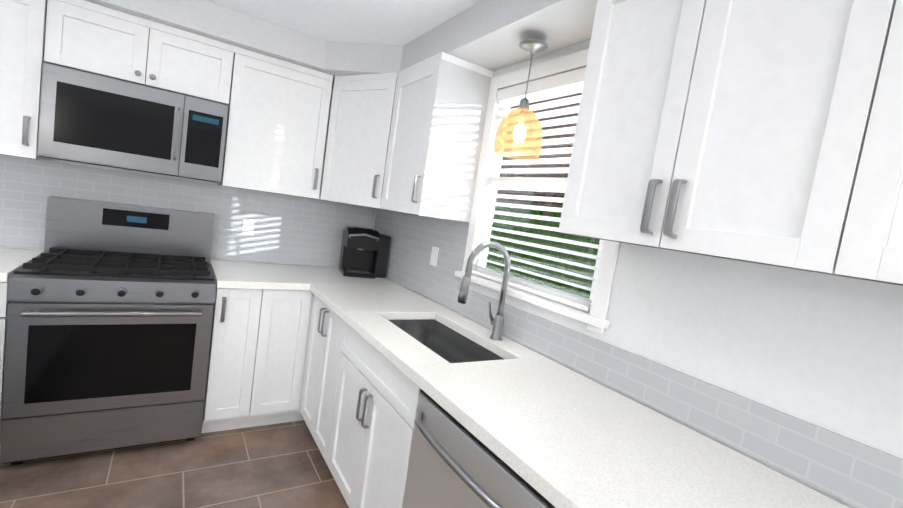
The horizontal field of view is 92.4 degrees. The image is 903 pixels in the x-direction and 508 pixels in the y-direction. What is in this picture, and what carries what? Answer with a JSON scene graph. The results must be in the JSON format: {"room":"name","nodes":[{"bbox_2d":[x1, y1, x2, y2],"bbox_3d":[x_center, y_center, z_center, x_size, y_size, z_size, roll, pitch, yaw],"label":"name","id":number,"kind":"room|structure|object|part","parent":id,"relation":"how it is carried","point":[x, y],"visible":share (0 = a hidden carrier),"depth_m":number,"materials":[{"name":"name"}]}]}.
{"room":"kitchen","nodes":[
{"label":"kitchen","id":0,"kind":"room"},
{"bbox_2d":[0,420,348,507],"bbox_3d":[-1.013,1.411,-0.443,4.940,0.060,6.940,5,6,-33],"label":"floor","id":1,"kind":"structure","parent":0,"point":[280,465],"depth_m":2.14,"materials":[{"name":"tile"}]},
{"bbox_2d":[0,282,8,447],"bbox_3d":[-2.455,0.489,2.081,0.594,0.890,0.672,5,6,-33],"label":"base cabinet","id":2,"kind":"object","parent":1,"relation":"on","point":[3,307],"visible":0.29,"depth_m":1.93,"materials":[{"name":"white wood"}]},
{"bbox_2d":[0,247,43,281],"bbox_3d":[-2.819,-0.010,1.738,1.651,0.042,0.692,5,6,-33],"label":"countertop","id":3,"kind":"structure","parent":2,"relation":"on","point":[12,260],"depth_m":2.17,"materials":[{"name":"stone"}]},
{"bbox_2d":[0,196,215,464],"bbox_3d":[-1.811,0.374,2.403,0.805,1.245,0.760,5,6,-33],"label":"gas range","id":4,"kind":"object","parent":1,"relation":"on","point":[109,318],"visible":1,"depth_m":2.17,"materials":[{"name":"silver metal"}]},
{"bbox_2d":[201,286,313,432],"bbox_3d":[-1.037,0.615,2.981,1.141,0.890,0.702,5,6,-33],"label":"base cabinet","id":5,"kind":"object","parent":1,"relation":"on","point":[259,341],"visible":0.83,"depth_m":2.54,"materials":[{"name":"white wood"}]},
{"bbox_2d":[210,260,305,289],"bbox_3d":[-1.245,0.129,2.755,0.480,0.042,0.695,5,6,-33],"label":"countertop","id":6,"kind":"structure","parent":5,"relation":"on","point":[227,274],"depth_m":2.60,"materials":[{"name":"stone"}]},
{"bbox_2d":[300,295,420,494],"bbox_3d":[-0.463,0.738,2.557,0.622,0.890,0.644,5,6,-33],"label":"base cabinet","id":7,"kind":"object","parent":1,"relation":"on","point":[360,395],"depth_m":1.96,"materials":[{"name":"white wood"}]},
{"bbox_2d":[286,264,848,507],"bbox_3d":[0.151,0.438,1.602,0.655,0.042,4.189,5,6,-33],"label":"countertop","id":8,"kind":"structure","parent":7,"relation":"on","point":[555,434],"depth_m":1.22,"materials":[{"name":"stone"}]},
{"bbox_2d":[339,227,389,278],"bbox_3d":[-0.634,-0.016,3.186,0.310,0.342,0.329,6,6,-21],"label":"coffee maker","id":9,"kind":"object","parent":8,"relation":"on","point":[364,252],"visible":1,"depth_m":3.15,"materials":[{"name":"black plastic"}]},
{"bbox_2d":[389,319,503,362],"bbox_3d":[-0.067,0.507,1.974,0.364,0.220,0.724,5,6,-33],"label":"undermount sink","id":10,"kind":"object","parent":8,"relation":"in","point":[448,344],"visible":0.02,"depth_m":2.24,"materials":[{"name":"metal"}]},
{"bbox_2d":[457,241,510,340],"bbox_3d":[0.138,0.159,1.933,0.271,0.443,0.101,5,6,-33],"label":"gooseneck faucet","id":11,"kind":"object","parent":8,"relation":"on","point":[497,322],"visible":1,"depth_m":1.95,"materials":[{"name":"silver metal"}]},
{"bbox_2d":[402,389,555,507],"bbox_3d":[0.237,0.949,1.368,0.677,0.888,0.682,5,6,-33],"label":"dishwasher","id":12,"kind":"object","parent":1,"relation":"on","point":[454,462],"visible":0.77,"depth_m":1.25,"materials":[{"name":"grey metal"}]},
{"bbox_2d":[0,89,376,266],"bbox_3d":[-2.582,-0.329,2.329,4.820,2.420,0.120,5,6,-33],"label":"wall","id":13,"kind":"structure","parent":0,"point":[125,170],"depth_m":2.75,"materials":[{"name":"paint"}]},
{"bbox_2d":[0,0,332,198],"bbox_3d":[-1.721,-0.859,2.467,1.935,0.811,0.387,5,6,-33],"label":"upper cabinet","id":14,"kind":"object","parent":13,"relation":"attached to","point":[277,123],"visible":0.98,"depth_m":2.40,"materials":[{"name":"white wood"}]},
{"bbox_2d":[37,62,227,182],"bbox_3d":[-1.744,-0.694,2.449,0.794,0.450,0.444,5,6,-33],"label":"over-the-range microwave","id":15,"kind":"object","parent":14,"relation":"attached to","point":[89,118],"visible":1,"depth_m":2.27,"materials":[{"name":"grey metal"}]},
{"bbox_2d":[0,155,375,266],"bbox_3d":[-2.150,-0.263,2.536,3.598,0.499,0.007,5,6,-33],"label":"backsplash","id":16,"kind":"structure","parent":13,"relation":"attached to","point":[288,229],"depth_m":2.87,"materials":[{"name":"tile"}]},
{"bbox_2d":[242,218,254,235],"bbox_3d":[-1.409,-0.188,3.006,0.075,0.115,0.009,5,6,-33],"label":"electrical outlet plate","id":17,"kind":"object","parent":16,"relation":"attached to","point":[248,226],"visible":1,"depth_m":2.99,"materials":[{"name":"white plastic"}]},
{"bbox_2d":[85,0,596,88],"bbox_3d":[-0.677,-0.882,-0.651,4.694,0.243,6.694,5,6,-33],"label":"soffit","id":18,"kind":"structure","parent":0,"point":[490,34],"depth_m":2.25,"materials":[{"name":"paint"}]},
{"bbox_2d":[320,72,397,208],"bbox_3d":[-0.537,-0.718,2.824,0.529,0.811,0.300,11,6,31],"label":"upper cabinet","id":19,"kind":"object","parent":18,"relation":"attached to","point":[361,113],"visible":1,"depth_m":2.72,"materials":[{"name":"white wood"}]},
{"bbox_2d":[494,39,547,159],"bbox_3d":[0.310,-0.647,1.833,0.200,0.462,0.200,5,6,-33],"label":"light","id":20,"kind":"object","parent":18,"relation":"hanging from","point":[512,133],"visible":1,"depth_m":1.78,"materials":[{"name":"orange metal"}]},
{"bbox_2d":[206,0,481,45],"bbox_3d":[-0.655,-1.033,-0.665,4.940,0.060,6.940,5,6,-33],"label":"ceiling","id":21,"kind":"structure","parent":0,"point":[393,22],"depth_m":2.30,"materials":[{"name":"paint"}]},
{"bbox_2d":[386,39,902,507],"bbox_3d":[1.216,0.376,0.701,0.120,2.420,6.820,5,6,-33],"label":"wall","id":22,"kind":"structure","parent":0,"point":[824,351],"depth_m":1.18,"materials":[{"name":"paint"}]},
{"bbox_2d":[380,52,493,221],"bbox_3d":[-0.116,-0.622,2.449,0.357,0.811,0.509,5,6,-33],"label":"upper cabinet","id":23,"kind":"object","parent":22,"relation":"attached to","point":[437,124],"visible":0.92,"depth_m":2.27,"materials":[{"name":"white wood"}]},
{"bbox_2d":[454,48,619,334],"bbox_3d":[0.393,-0.315,1.952,0.102,1.100,0.990,5,6,-33],"label":"window","id":24,"kind":"structure","parent":22,"relation":"in","point":[596,321],"depth_m":1.97,"materials":[{"name":"white wood"}]},
{"bbox_2d":[472,67,600,311],"bbox_3d":[0.396,-0.310,1.955,0.040,0.958,0.786,5,6,-33],"label":"window blind","id":25,"kind":"object","parent":24,"relation":"attached to","point":[562,84],"visible":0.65,"depth_m":1.94,"materials":[{"name":"white plastic"}]},
{"bbox_3d":[0.425,-0.307,1.974,0.023,0.962,0.802,5,6,-33],"label":"right window sash","id":26,"kind":"part","parent":24,"relation":"part of","materials":[{"name":"white wood"}]},
{"bbox_2d":[374,209,902,507],"bbox_3d":[0.445,0.185,1.800,0.007,0.499,4.088,5,6,-33],"label":"backsplash","id":27,"kind":"structure","parent":22,"relation":"attached to","point":[853,473],"depth_m":1.38,"materials":[{"name":"tile"}]},
{"bbox_2d":[430,246,438,266],"bbox_3d":[-0.107,0.014,2.660,0.009,0.115,0.075,5,6,-33],"label":"outlet plates","id":28,"kind":"object","parent":27,"relation":"attached to","point":[434,256],"visible":1,"depth_m":2.65,"materials":[{"name":"white plastic"}]},
{"bbox_2d":[558,0,837,266],"bbox_3d":[0.735,-0.387,1.129,0.326,0.790,0.761,5,6,-33],"label":"upper cabinet","id":29,"kind":"object","parent":22,"relation":"attached to","point":[767,132],"depth_m":1.04,"materials":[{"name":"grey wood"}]},
{"bbox_2d":[782,0,902,285],"bbox_3d":[1.073,-0.289,0.593,0.326,0.790,0.761,5,6,-33],"label":"upper cabinet","id":30,"kind":"object","parent":22,"relation":"attached to","point":[848,220],"depth_m":0.79,"materials":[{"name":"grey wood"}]},
{"label":"outside","id":31,"kind":"structure","parent":0,"visible":0},
{"bbox_2d":[485,92,599,298],"bbox_3d":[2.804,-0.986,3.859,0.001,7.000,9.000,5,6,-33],"label":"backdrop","id":32,"kind":"structure","parent":31,"point":[560,276],"depth_m":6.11,"materials":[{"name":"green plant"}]}
]}

